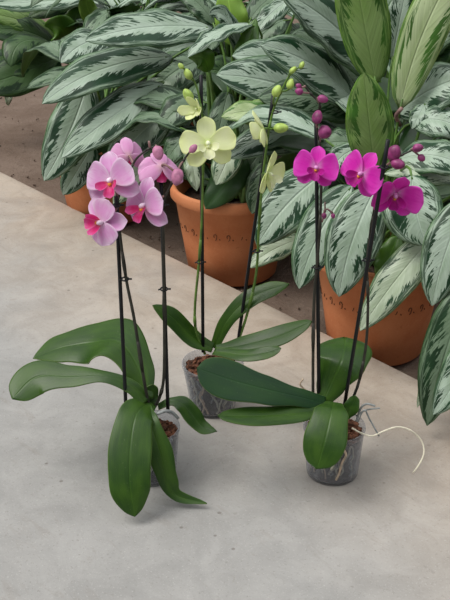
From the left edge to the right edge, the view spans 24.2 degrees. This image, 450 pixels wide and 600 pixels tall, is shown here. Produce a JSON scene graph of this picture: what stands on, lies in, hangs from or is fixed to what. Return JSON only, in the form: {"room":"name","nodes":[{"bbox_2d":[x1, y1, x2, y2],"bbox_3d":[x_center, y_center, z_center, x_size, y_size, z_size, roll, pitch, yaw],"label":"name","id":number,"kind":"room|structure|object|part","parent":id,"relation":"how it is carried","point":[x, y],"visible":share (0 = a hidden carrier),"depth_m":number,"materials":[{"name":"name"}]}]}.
{"room":"greenhouse","nodes":[
{"label":"greenhouse","id":0,"kind":"room"},
{"bbox_2d":[0,0,442,485],"bbox_3d":[0.000,-3.686,10.651,21.000,0.012,20.000,0,25,0],"label":"ground","id":1,"kind":"structure","parent":0,"point":[16,158],"depth_m":3.76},
{"bbox_2d":[0,0,185,105],"bbox_3d":[-0.511,-1.111,4.413,0.936,0.706,0.963,0,25,0],"label":"potted plant","id":2,"kind":"object","parent":1,"relation":"on","point":[22,27],"visible":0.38,"depth_m":4.09,"materials":[{"name":"green plant"}]},
{"bbox_2d":[21,8,211,222],"bbox_3d":[-0.298,-0.623,3.403,0.654,0.694,0.788,-7,26,-13],"label":"potted plant","id":3,"kind":"object","parent":1,"relation":"on","point":[87,120],"visible":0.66,"depth_m":3.08,"materials":[{"name":"green plant"}]},
{"bbox_3d":[-0.395,-0.409,3.450,0.344,0.268,0.344,0,25,0],"label":"planter","id":4,"kind":"part","parent":3,"relation":"part of","materials":[{"name":"ceramic"}]},
{"bbox_2d":[27,0,225,148],"bbox_3d":[-0.352,-0.923,3.999,0.795,0.724,0.874,0,25,0],"label":"potted plant","id":5,"kind":"object","parent":1,"relation":"on","point":[91,21],"visible":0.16,"depth_m":3.88,"materials":[{"name":"green plant"}]},
{"bbox_2d":[0,94,299,308],"bbox_3d":[-0.424,-0.575,4.113,1.530,0.010,2.782,0,25,0],"label":"crumbs","id":6,"kind":"object","parent":1,"relation":"on","point":[34,94],"visible":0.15,"depth_m":3.77,"materials":[{"name":"brown soil"}]},
{"bbox_2d":[116,0,298,165],"bbox_3d":[0.024,-0.815,3.761,0.869,0.732,0.779,23,34,39],"label":"potted plant","id":7,"kind":"object","parent":1,"relation":"on","point":[213,46],"visible":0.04,"depth_m":3.57,"materials":[{"name":"green plant"}]},
{"bbox_2d":[0,172,449,599],"bbox_3d":[-3.125,0.396,2.015,6.051,0.050,8.000,-20,32,-35],"label":"concrete slab","id":8,"kind":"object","parent":1,"relation":"on","point":[265,529],"visible":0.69,"depth_m":2.06,"materials":[{"name":"grey concrete"}]},
{"bbox_2d":[9,137,216,516],"bbox_3d":[-0.199,0.032,1.921,0.405,0.687,0.265,17,30,31],"label":"potted orchid","id":9,"kind":"object","parent":8,"relation":"on","point":[142,447],"visible":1,"depth_m":1.93,"materials":[{"name":"green plant"}]},
{"bbox_3d":[-0.199,-0.144,1.794,0.009,0.019,0.057,18,31,32],"label":"flower","id":10,"kind":"part","parent":9,"relation":"part of","materials":[{"name":"pink plant"}]},
{"bbox_3d":[-0.190,-0.187,1.782,0.009,0.054,0.046,6,26,12],"label":"flower","id":11,"kind":"part","parent":9,"relation":"part of","materials":[{"name":"pink plant"}]},
{"bbox_3d":[-0.152,-0.022,1.889,0.072,0.518,0.036,0,25,0],"label":"flower stem","id":12,"kind":"part","parent":9,"relation":"part of","materials":[{"name":"black plant"}]},
{"bbox_3d":[-0.126,-0.167,1.791,0.054,0.014,0.009,-22,33,-38],"label":"flower","id":13,"kind":"part","parent":9,"relation":"part of","materials":[{"name":"pink plant"}]},
{"bbox_3d":[-0.146,0.292,2.048,0.119,0.110,0.119,0,25,0],"label":"plastic pot","id":14,"kind":"part","parent":9,"relation":"part of","materials":[{"name":"grey"}]},
{"bbox_3d":[-0.098,-0.225,1.794,0.037,0.019,0.011,15,29,28],"label":"flower","id":15,"kind":"part","parent":9,"relation":"part of","materials":[{"name":"pink plant"}]},
{"bbox_3d":[-0.099,-0.019,1.885,0.085,0.520,0.016,4,26,7],"label":"flower stem","id":16,"kind":"part","parent":9,"relation":"part of","materials":[{"name":"black plant"}]},
{"bbox_2d":[152,61,311,418],"bbox_3d":[0.014,-0.099,2.113,0.326,0.759,0.169,0,25,0],"label":"potted orchid","id":17,"kind":"object","parent":8,"relation":"on","point":[217,145],"visible":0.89,"depth_m":2.14,"materials":[{"name":"green plant"}]},
{"bbox_3d":[-0.059,-0.157,2.082,0.040,0.611,0.023,0,25,0],"label":"flower stem","id":18,"kind":"part","parent":17,"relation":"part of","materials":[{"name":"green plant"}]},
{"bbox_3d":[-0.026,0.184,2.268,0.133,0.115,0.133,0,25,0],"label":"plastic pot","id":19,"kind":"part","parent":17,"relation":"part of","materials":[{"name":"grey"}]},
{"bbox_3d":[0.077,-0.240,2.031,0.016,0.029,0.053,-9,27,-18],"label":"flower","id":20,"kind":"part","parent":17,"relation":"part of","materials":[{"name":"plant"}]},
{"bbox_3d":[0.077,-0.156,2.105,0.131,0.630,0.015,3,26,6],"label":"flower stem","id":21,"kind":"part","parent":17,"relation":"part of","materials":[{"name":"green plant"}]},
{"bbox_2d":[197,83,424,485],"bbox_3d":[0.163,0.014,1.856,0.382,0.777,0.227,-15,30,-29],"label":"potted orchid","id":22,"kind":"object","parent":8,"relation":"on","point":[332,440],"visible":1,"depth_m":1.91,"materials":[{"name":"green plant"}]},
{"bbox_3d":[0.152,-0.074,1.881,0.041,0.630,0.016,0,25,0],"label":"flower stem","id":23,"kind":"part","parent":22,"relation":"part of","materials":[{"name":"plant"}]},
{"bbox_3d":[0.211,0.290,2.051,0.121,0.110,0.121,0,25,0],"label":"plastic pot","id":24,"kind":"part","parent":22,"relation":"part of","materials":[{"name":"grey"}]},
{"bbox_3d":[0.273,-0.018,1.894,0.090,0.531,0.015,8,27,16],"label":"flower stem","id":25,"kind":"part","parent":22,"relation":"part of","materials":[{"name":"black plant"}]},
{"bbox_2d":[115,0,345,286],"bbox_3d":[0.048,-0.472,2.967,0.738,0.798,0.710,0,25,0],"label":"potted plant","id":26,"kind":"object","parent":1,"relation":"on","point":[231,187],"visible":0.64,"depth_m":2.82,"materials":[{"name":"green plant"}]},
{"bbox_3d":[0.022,-0.211,3.035,0.356,0.268,0.356,0,25,0],"label":"planter","id":27,"kind":"part","parent":26,"relation":"part of","materials":[{"name":"ceramic"}]},
{"bbox_2d":[228,0,449,365],"bbox_3d":[0.358,-0.400,2.559,0.666,1.019,0.768,21,32,37],"label":"potted plant","id":28,"kind":"object","parent":1,"relation":"on","point":[346,47],"visible":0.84,"depth_m":2.42,"materials":[{"name":"green plant"}]},
{"bbox_3d":[0.380,-0.007,2.606,0.332,0.268,0.332,0,25,0],"label":"planter","id":29,"kind":"part","parent":28,"relation":"part of","materials":[{"name":"ceramic"}]},
{"bbox_2d":[294,0,389,27],"bbox_3d":[0.446,-1.023,4.195,0.782,0.734,0.835,0,25,0],"label":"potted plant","id":30,"kind":"object","parent":1,"relation":"on","point":[388,1],"visible":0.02,"depth_m":4.41,"materials":[{"name":"green plant"}]},
{"bbox_2d":[287,10,449,189],"bbox_3d":[0.496,-0.575,3.246,0.869,0.742,0.777,0,25,0],"label":"potted plant","id":31,"kind":"object","parent":1,"relation":"on","point":[386,75],"visible":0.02,"depth_m":3.02,"materials":[{"name":"green plant"}]},
{"bbox_2d":[417,203,449,425],"bbox_3d":[0.841,0.028,2.123,0.724,0.621,0.732,22,33,38],"label":"potted plant","id":32,"kind":"object","parent":1,"relation":"on","point":[433,397],"visible":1,"depth_m":2.12,"materials":[{"name":"green plant"}]}
]}

